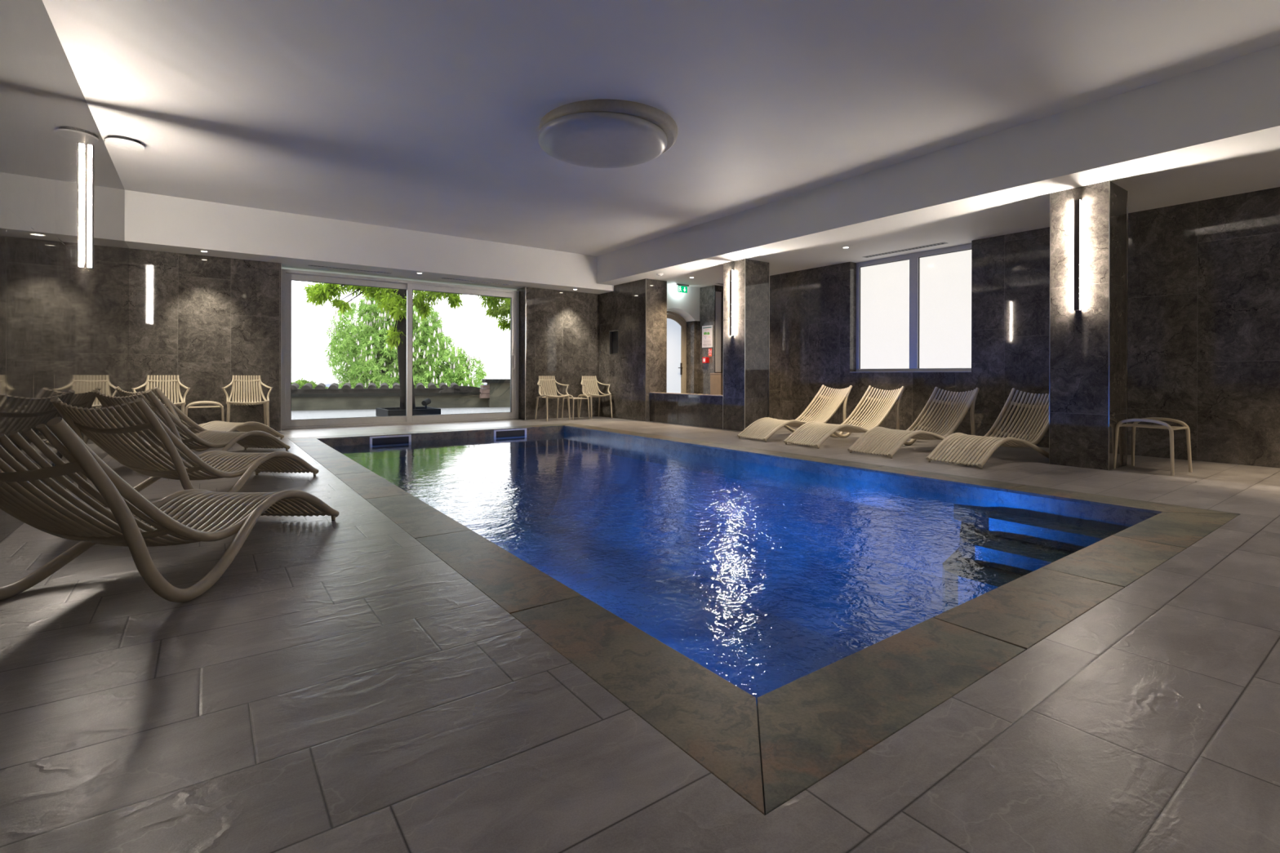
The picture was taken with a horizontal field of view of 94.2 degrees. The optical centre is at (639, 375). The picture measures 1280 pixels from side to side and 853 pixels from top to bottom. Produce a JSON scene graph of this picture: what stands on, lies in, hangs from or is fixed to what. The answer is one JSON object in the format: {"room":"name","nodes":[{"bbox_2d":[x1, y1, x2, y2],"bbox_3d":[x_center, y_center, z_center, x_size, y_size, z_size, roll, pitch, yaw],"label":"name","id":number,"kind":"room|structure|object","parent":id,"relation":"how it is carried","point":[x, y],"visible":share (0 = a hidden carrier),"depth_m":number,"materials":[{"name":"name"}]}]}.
{"room":"indoor swimming pool","nodes":[
{"label":"indoor swimming pool","id":0,"kind":"room"},
{"bbox_2d":[0,0,128,542],"bbox_3d":[-3.178,-0.849,2.694,0.300,3.420,13.900,0,0,-36],"label":"wall","id":1,"kind":"structure","parent":0,"point":[64,323],"depth_m":3.90,"materials":[{"name":"stone"}]},
{"bbox_2d":[85,143,93,268],"bbox_3d":[-4.701,-1.441,5.084,0.048,1.053,0.042,0,0,-36],"label":"wall light","id":2,"kind":"object","parent":1,"relation":"attached to","point":[89,148],"visible":1,"depth_m":5.07,"materials":[{"name":"white plastic"}]},
{"bbox_2d":[128,248,280,435],"bbox_3d":[-6.200,-0.415,8.569,1.737,2.534,0.400,0,0,-36],"label":"wall","id":3,"kind":"structure","parent":0,"point":[205,321],"depth_m":8.38,"materials":[{"name":"stone"}]},
{"bbox_2d":[280,262,281,377],"bbox_3d":[-5.381,-0.422,8.918,0.006,2.513,0.006,0,0,-36],"label":"trim","id":4,"kind":"structure","parent":3,"relation":"attached to","point":[281,263],"depth_m":8.92,"materials":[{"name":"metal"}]},
{"bbox_2d":[281,267,516,290],"bbox_3d":[-4.166,-2.119,10.555,7.356,0.886,0.380,0,0,-36],"label":"wall","id":5,"kind":"structure","parent":0,"point":[282,268],"depth_m":10.35,"materials":[{"name":"white paint"}]},
{"bbox_2d":[280,268,519,429],"bbox_3d":[-3.953,-0.397,10.342,3.940,2.470,0.186,0,0,-36],"label":"sliding door frame","id":6,"kind":"structure","parent":5,"relation":"in","point":[287,275],"depth_m":10.22,"materials":[{"name":"grey metal"}]},
{"bbox_2d":[516,287,599,419],"bbox_3d":[-1.621,-0.402,11.906,1.646,2.534,0.400,0,0,-36],"label":"wall","id":7,"kind":"structure","parent":0,"point":[559,330],"depth_m":11.67,"materials":[{"name":"stone"}]},
{"bbox_2d":[524,342,525,419],"bbox_3d":[-2.166,-0.413,11.261,0.008,2.513,0.009,0,0,-36],"label":"trim","id":8,"kind":"structure","parent":7,"relation":"attached to","point":[525,342],"depth_m":11.26,"materials":[{"name":"metal"}]},
{"bbox_2d":[599,278,661,421],"bbox_3d":[-0.287,-0.454,11.886,0.490,2.646,2.003,0,0,-36],"label":"wall","id":9,"kind":"structure","parent":0,"point":[623,309],"depth_m":11.50,"materials":[{"name":"stone"}]},
{"bbox_2d":[609,329,618,354],"bbox_3d":[-0.469,-0.647,11.818,0.123,0.468,0.313,0,0,-36],"label":"wall niche","id":10,"kind":"object","parent":9,"relation":"in","point":[614,335],"visible":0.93,"depth_m":11.88,"materials":[{"name":"metal"}]},
{"bbox_2d":[0,416,1279,852],"bbox_3d":[1.323,0.854,6.472,11.434,0.001,14.100,0,0,-36],"label":"floor","id":11,"kind":"structure","parent":0,"point":[340,686],"depth_m":1.49,"materials":[{"name":"tile"}]},
{"bbox_2d":[131,374,190,437],"bbox_3d":[-6.307,0.416,7.847,0.602,0.833,0.523,0,0,-36],"label":"armchair","id":12,"kind":"object","parent":11,"relation":"on","point":[161,380],"visible":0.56,"depth_m":8.03,"materials":[{"name":"plastic"}]},
{"bbox_2d":[0,417,339,602],"bbox_3d":[-2.041,0.487,2.644,0.753,0.716,1.710,0,0,0],"label":"sun lounger","id":13,"kind":"object","parent":11,"relation":"on","point":[35,504],"visible":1,"depth_m":2.14,"materials":[{"name":"plastic"}]},
{"bbox_2d":[49,396,319,506],"bbox_3d":[-3.024,0.484,4.178,0.753,0.716,1.710,0,0,3],"label":"sun lounger","id":14,"kind":"object","parent":11,"relation":"on","point":[97,427],"visible":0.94,"depth_m":3.62,"materials":[{"name":"plastic"}]},
{"bbox_2d":[93,389,290,464],"bbox_3d":[-4.273,0.480,5.829,0.753,0.716,1.710,0,0,7],"label":"sun lounger","id":15,"kind":"object","parent":11,"relation":"on","point":[206,439],"visible":0.68,"depth_m":5.50,"materials":[{"name":"plastic"}]},
{"bbox_2d":[115,386,284,451],"bbox_3d":[-5.105,0.478,7.027,0.753,0.716,1.710,0,0,12],"label":"sun lounger","id":16,"kind":"object","parent":11,"relation":"on","point":[223,426],"visible":0.44,"depth_m":6.68,"materials":[{"name":"plastic"}]},
{"bbox_2d":[184,400,224,426],"bbox_3d":[-5.942,0.596,8.119,0.446,0.476,0.389,0,0,-36],"label":"side table","id":17,"kind":"object","parent":11,"relation":"on","point":[219,404],"visible":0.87,"depth_m":8.04,"materials":[{"name":"plastic"}]},
{"bbox_2d":[222,375,273,426],"bbox_3d":[-5.543,0.419,8.403,0.602,0.833,0.523,0,0,-36],"label":"armchair","id":18,"kind":"object","parent":11,"relation":"on","point":[253,382],"visible":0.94,"depth_m":8.53,"materials":[{"name":"plastic"}]},
{"bbox_2d":[534,375,570,421],"bbox_3d":[-1.651,0.430,11.239,0.602,0.833,0.523,0,0,-36],"label":"armchair","id":19,"kind":"object","parent":11,"relation":"on","point":[541,390],"visible":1,"depth_m":11.34,"materials":[{"name":"plastic"}]},
{"bbox_2d":[561,394,590,419],"bbox_3d":[-1.247,0.609,11.540,0.389,0.476,0.446,0,0,-36],"label":"side table","id":20,"kind":"object","parent":11,"relation":"on","point":[571,396],"visible":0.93,"depth_m":11.50,"materials":[{"name":"plastic"}]},
{"bbox_2d":[578,375,612,418],"bbox_3d":[-0.884,0.432,11.799,0.602,0.833,0.523,0,0,-36],"label":"armchair","id":21,"kind":"object","parent":11,"relation":"on","point":[592,395],"visible":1,"depth_m":11.90,"materials":[{"name":"plastic"}]},
{"bbox_2d":[710,373,723,395],"bbox_3d":[1.700,0.407,11.658,0.610,0.895,0.310,0,0,-36],"label":"cabinet","id":22,"kind":"object","parent":11,"relation":"on","point":[716,379],"depth_m":11.45,"materials":[{"name":"brown wood"}]},
{"bbox_2d":[722,258,769,431],"bbox_3d":[1.673,-0.457,9.379,0.547,2.624,0.470,0,0,-36],"label":"stone pillar","id":23,"kind":"structure","parent":11,"relation":"on","point":[745,353],"depth_m":9.19,"materials":[{"name":"stone"}]},
{"bbox_2d":[729,269,733,335],"bbox_3d":[1.421,-1.122,9.224,0.048,1.020,0.042,0,0,-36],"label":"wall light","id":24,"kind":"object","parent":23,"relation":"attached to","point":[731,271],"visible":1,"depth_m":9.21,"materials":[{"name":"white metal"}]},
{"bbox_2d":[288,423,1239,815],"bbox_3d":[-0.484,1.524,5.798,4.407,1.350,8.467,0,0,-36],"label":"swimming pool","id":25,"kind":"object","parent":11,"relation":"in","point":[773,689],"visible":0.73,"depth_m":4.87,"materials":[{"name":"stone"}]},
{"bbox_2d":[354,444,1008,704],"bbox_3d":[-0.489,1.534,5.794,3.710,1.330,7.782,0,0,-36],"label":"basin","id":26,"kind":"object","parent":25,"relation":"in","point":[705,597],"depth_m":6.02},
{"bbox_2d":[330,431,1125,583],"bbox_3d":[-0.487,0.964,5.794,3.698,0.001,7.770,0,0,-36],"label":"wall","id":27,"kind":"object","parent":25,"relation":"in","point":[526,438],"visible":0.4,"depth_m":6.98,"materials":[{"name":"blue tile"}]},
{"bbox_2d":[737,384,852,441],"bbox_3d":[2.180,0.499,8.262,1.710,0.716,0.753,0,0,-32],"label":"sun lounger","id":28,"kind":"object","parent":11,"relation":"on","point":[763,428],"visible":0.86,"depth_m":8.35,"materials":[{"name":"plastic"}]},
{"bbox_2d":[783,385,904,448],"bbox_3d":[2.639,0.500,7.601,1.710,0.716,0.753,0,0,-32],"label":"sun lounger","id":29,"kind":"object","parent":11,"relation":"on","point":[811,433],"visible":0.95,"depth_m":7.68,"materials":[{"name":"plastic"}]},
{"bbox_2d":[847,386,979,458],"bbox_3d":[3.152,0.502,6.786,1.710,0.716,0.753,0,0,-32],"label":"sun lounger","id":30,"kind":"object","parent":11,"relation":"on","point":[886,437],"visible":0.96,"depth_m":6.84,"materials":[{"name":"plastic"}]},
{"bbox_2d":[925,387,1048,468],"bbox_3d":[3.691,0.503,6.109,1.710,0.716,0.753,0,0,-32],"label":"sun lounger","id":31,"kind":"object","parent":11,"relation":"on","point":[987,444],"visible":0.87,"depth_m":6.05,"materials":[{"name":"plastic"}]},
{"bbox_2d":[1048,180,1128,470],"bbox_3d":[4.315,-0.450,5.725,0.513,2.624,0.473,0,0,-36],"label":"stone pillar","id":32,"kind":"structure","parent":11,"relation":"on","point":[1088,366],"depth_m":5.56,"materials":[{"name":"stone"}]},
{"bbox_2d":[1073,199,1081,311],"bbox_3d":[4.091,-1.122,5.561,0.048,1.035,0.042,0,0,-36],"label":"wall light","id":33,"kind":"object","parent":32,"relation":"attached to","point":[1077,202],"visible":1,"depth_m":5.55,"materials":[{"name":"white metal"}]},
{"bbox_2d":[1114,417,1192,475],"bbox_3d":[4.638,0.626,5.391,0.389,0.476,0.446,0,0,-29],"label":"side table","id":34,"kind":"object","parent":11,"relation":"on","point":[1153,420],"visible":1,"depth_m":5.32,"materials":[{"name":"plastic"}]},
{"bbox_2d":[645,278,666,421],"bbox_3d":[0.305,-0.461,11.076,0.490,2.624,0.003,0,0,-36],"label":"wall","id":35,"kind":"structure","parent":0,"point":[656,290],"depth_m":11.07,"materials":[{"name":"stone"}]},
{"bbox_2d":[645,278,646,340],"bbox_3d":[0.107,-0.462,10.929,0.008,2.624,0.007,0,0,-36],"label":"trim","id":36,"kind":"structure","parent":35,"relation":"attached to","point":[646,278],"depth_m":10.93,"materials":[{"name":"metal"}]},
{"bbox_2d":[42,0,1279,293],"bbox_3d":[1.391,-2.103,6.391,11.834,0.886,14.300,0,0,-36],"label":"ceiling","id":37,"kind":"structure","parent":0,"point":[399,138],"depth_m":5.20,"materials":[{"name":"white paint"}]},
{"bbox_2d":[103,134,145,151],"bbox_3d":[-5.108,-2.306,5.899,0.312,0.052,0.312,0,0,-36],"label":"ceiling light","id":38,"kind":"object","parent":37,"relation":"attached to","point":[117,141],"visible":1,"depth_m":5.86,"materials":[{"name":"white plastic"}]},
{"bbox_2d":[307,264,391,273],"bbox_3d":[-4.574,-1.675,9.426,1.200,0.004,0.070,0,0,-36],"label":"ceiling vent","id":39,"kind":"object","parent":37,"relation":"in","point":[308,264],"visible":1,"depth_m":9.39,"materials":[{"name":"white metal"}]},
{"bbox_2d":[441,277,509,284],"bbox_3d":[-2.912,-1.670,10.600,1.230,0.004,0.070,0,0,-36],"label":"ceiling vent","id":40,"kind":"object","parent":37,"relation":"in","point":[442,277],"visible":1,"depth_m":10.57,"materials":[{"name":"white metal"}]},
{"bbox_2d":[537,98,677,168],"bbox_3d":[-0.302,-2.232,5.677,1.322,0.203,1.310,0,0,-36],"label":"ceiling lamp","id":41,"kind":"object","parent":37,"relation":"attached to","point":[600,133],"visible":1,"depth_m":5.34,"materials":[{"name":"white plastic"}]},
{"bbox_2d":[675,284,688,293],"bbox_3d":[0.831,-1.692,11.602,0.300,0.162,0.040,0,0,-36],"label":"exit sign","id":42,"kind":"object","parent":37,"relation":"hanging from","point":[681,287],"visible":1,"depth_m":11.59,"materials":[{"name":"green plastic"}]},
{"bbox_2d":[862,242,946,257],"bbox_3d":[3.716,-1.762,8.408,0.100,0.004,1.220,0,0,-36],"label":"ceiling vent","id":43,"kind":"object","parent":37,"relation":"in","point":[940,243],"visible":1,"depth_m":8.38,"materials":[{"name":"white metal"}]},
{"bbox_2d":[666,284,699,321],"bbox_3d":[0.637,-0.461,11.884,1.125,2.626,0.400,0,0,-36],"label":"wall","id":44,"kind":"structure","parent":0,"point":[686,305],"depth_m":11.88,"materials":[{"name":"paint"}]},
{"bbox_2d":[666,311,686,393],"bbox_3d":[0.544,-0.218,11.904,1.040,2.140,0.118,0,0,-36],"label":"door","id":45,"kind":"structure","parent":44,"relation":"in","point":[676,324],"depth_m":12.08,"materials":[{"name":"grey"}]},
{"bbox_2d":[649,393,723,429],"bbox_3d":[0.793,0.592,10.230,0.120,0.520,1.940,0,0,-36],"label":"wall","id":46,"kind":"structure","parent":0,"point":[700,411],"depth_m":10.10,"materials":[{"name":"stone"}]},
{"bbox_2d":[648,395,649,421],"bbox_3d":[0.178,0.591,10.973,0.008,0.520,0.007,0,0,-36],"label":"trim","id":47,"kind":"structure","parent":46,"relation":"attached to","point":[649,395],"depth_m":10.97,"materials":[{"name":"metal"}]},
{"bbox_2d":[649,391,723,395],"bbox_3d":[0.794,0.325,10.230,0.132,0.014,1.940,0,0,-36],"label":"trim","id":48,"kind":"structure","parent":46,"relation":"on","point":[653,392],"depth_m":10.12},
{"bbox_2d":[686,320,697,394],"bbox_3d":[0.980,-0.120,12.215,0.070,1.946,0.470,0,0,-36],"label":"wall","id":49,"kind":"structure","parent":0,"point":[691,326],"depth_m":12.06,"materials":[{"name":"stone"}]},
{"bbox_2d":[691,284,714,394],"bbox_3d":[1.377,-0.449,12.249,0.500,2.646,0.980,0,0,-36],"label":"wall","id":50,"kind":"structure","parent":0,"point":[706,293],"depth_m":11.89,"materials":[{"name":"stone"}]},
{"bbox_2d":[696,320,700,394],"bbox_3d":[1.101,-0.120,12.153,0.054,1.946,0.312,0,0,-36],"label":"trim","id":51,"kind":"structure","parent":50,"relation":"attached to","point":[698,335],"depth_m":12.03,"materials":[{"name":"stone"}]},
{"bbox_2d":[702,357,709,363],"bbox_3d":[1.307,-0.299,11.844,0.088,0.115,0.117,0,0,-36],"label":"fire alarm","id":52,"kind":"object","parent":50,"relation":"attached to","point":[704,360],"visible":1,"depth_m":11.80,"materials":[{"name":"red plastic"}]},
{"bbox_2d":[702,324,713,347],"bbox_3d":[1.344,-0.770,11.854,0.017,0.437,0.310,0,0,-36],"label":"framed notice","id":53,"kind":"object","parent":50,"relation":"attached to","point":[707,331],"visible":1,"depth_m":11.83,"materials":[{"name":"white paper"}]},
{"bbox_2d":[708,348,711,355],"bbox_3d":[1.391,-0.451,11.799,0.005,0.150,0.096,0,0,-36],"label":"fire sign","id":54,"kind":"object","parent":50,"relation":"attached to","point":[709,349],"visible":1,"depth_m":11.79,"materials":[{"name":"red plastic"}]},
{"bbox_2d":[714,284,769,373],"bbox_3d":[2.465,-0.456,12.433,2.474,2.626,0.004,0,0,-36],"label":"wall","id":55,"kind":"structure","parent":0,"point":[718,288],"depth_m":11.81,"materials":[{"name":"stone"}]},
{"bbox_2d":[715,290,721,372],"bbox_3d":[1.542,-0.853,11.735,0.160,1.605,0.012,0,0,-36],"label":"wall panel","id":56,"kind":"object","parent":55,"relation":"attached to","point":[717,294],"visible":1,"depth_m":11.72,"materials":[{"name":"black stone"}]},
{"bbox_2d":[768,186,1279,467],"bbox_3d":[5.417,-0.437,6.607,0.350,2.646,10.100,0,0,-36],"label":"wall","id":57,"kind":"structure","parent":0,"point":[1203,348],"depth_m":6.34,"materials":[{"name":"stone"}]},
{"bbox_2d":[852,243,971,372],"bbox_3d":[3.896,-0.903,8.591,0.234,1.722,1.820,0,0,-36],"label":"window","id":58,"kind":"structure","parent":57,"relation":"in","point":[913,310],"depth_m":8.55,"materials":[{"name":"white glass"}]},
{"label":"outside","id":59,"kind":"structure","parent":0,"visible":0},
{"bbox_2d":[324,382,486,388],"bbox_3d":[-64.226,6.158,188.304,198.000,13.012,50.000,0,0,-36],"label":"hill","id":60,"kind":"structure","parent":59,"point":[326,384],"depth_m":156.71,"materials":[{"name":"green plant"}]},
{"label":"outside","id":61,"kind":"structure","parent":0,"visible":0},
{"bbox_2d":[291,407,510,419],"bbox_3d":[-6.052,0.862,13.397,22.000,0.001,7.220,0,0,-36],"label":"ground","id":62,"kind":"structure","parent":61,"point":[295,415],"depth_m":13.77,"materials":[{"name":"white concrete"}]},
{"bbox_2d":[291,382,488,410],"bbox_3d":[-7.800,0.525,14.749,8.114,0.665,0.530,0,0,-24],"label":"wall","id":63,"kind":"structure","parent":62,"relation":"on","point":[306,397],"depth_m":14.98,"materials":[{"name":"stone"}]},
{"bbox_2d":[438,386,480,392],"bbox_3d":[-4.788,0.376,15.994,1.240,0.170,0.250,0,0,-36],"label":"stone slab","id":64,"kind":"object","parent":63,"relation":"on","point":[462,388],"visible":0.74,"depth_m":15.88,"materials":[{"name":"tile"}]},
{"bbox_2d":[375,406,440,416],"bbox_3d":[-4.864,0.781,12.480,1.040,0.170,1.040,0,0,-36],"label":"planter","id":65,"kind":"object","parent":62,"relation":"on","point":[420,411],"visible":0.73,"depth_m":12.16,"materials":[{"name":"black metal"}]},
{"bbox_2d":[302,282,464,409],"bbox_3d":[-5.450,-0.986,12.599,3.413,3.505,1.196,0,0,-8],"label":"tree","id":66,"kind":"object","parent":65,"relation":"in","point":[393,301],"visible":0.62,"depth_m":12.41,"materials":[{"name":"green plant"}]},
{"bbox_2d":[421,398,431,408],"bbox_3d":[-4.483,0.616,12.468,0.130,0.262,0.191,0,0,11],"label":"spotlight","id":67,"kind":"object","parent":65,"relation":"on","point":[427,401],"visible":0.84,"depth_m":12.42,"materials":[{"name":"black metal"}]},
{"bbox_2d":[476,295,510,332],"bbox_3d":[-2.522,-0.938,13.289,2.338,3.628,0.862,0,0,0],"label":"tree","id":68,"kind":"object","parent":62,"relation":"on","point":[504,310],"visible":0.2,"depth_m":13.19,"materials":[{"name":"green plant"}]},
{"bbox_2d":[479,378,510,407],"bbox_3d":[-2.742,0.492,16.813,3.540,0.760,0.500,0,0,-26],"label":"wall","id":69,"kind":"structure","parent":62,"relation":"on","point":[497,391],"depth_m":16.07,"materials":[{"name":"concrete"}]},
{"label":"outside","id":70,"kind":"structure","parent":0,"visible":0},
{"bbox_3d":[-28.185,6.518,89.597,180.000,6.500,142.000,0,0,-36],"label":"ground","id":71,"kind":"structure","parent":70,"visible":0},
{"bbox_2d":[291,377,317,388],"bbox_3d":[-11.376,1.346,20.170,1.423,2.542,1.423,0,0,-36],"label":"bush","id":72,"kind":"object","parent":71,"relation":"on","point":[301,383],"visible":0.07,"depth_m":20.04,"materials":[{"name":"green plant"}]},
{"bbox_2d":[323,293,487,388],"bbox_3d":[-8.458,1.036,21.282,5.642,8.384,3.251,0,0,10],"label":"tree","id":73,"kind":"object","parent":71,"relation":"on","point":[377,364],"visible":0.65,"depth_m":20.68,"materials":[{"name":"green plant"}]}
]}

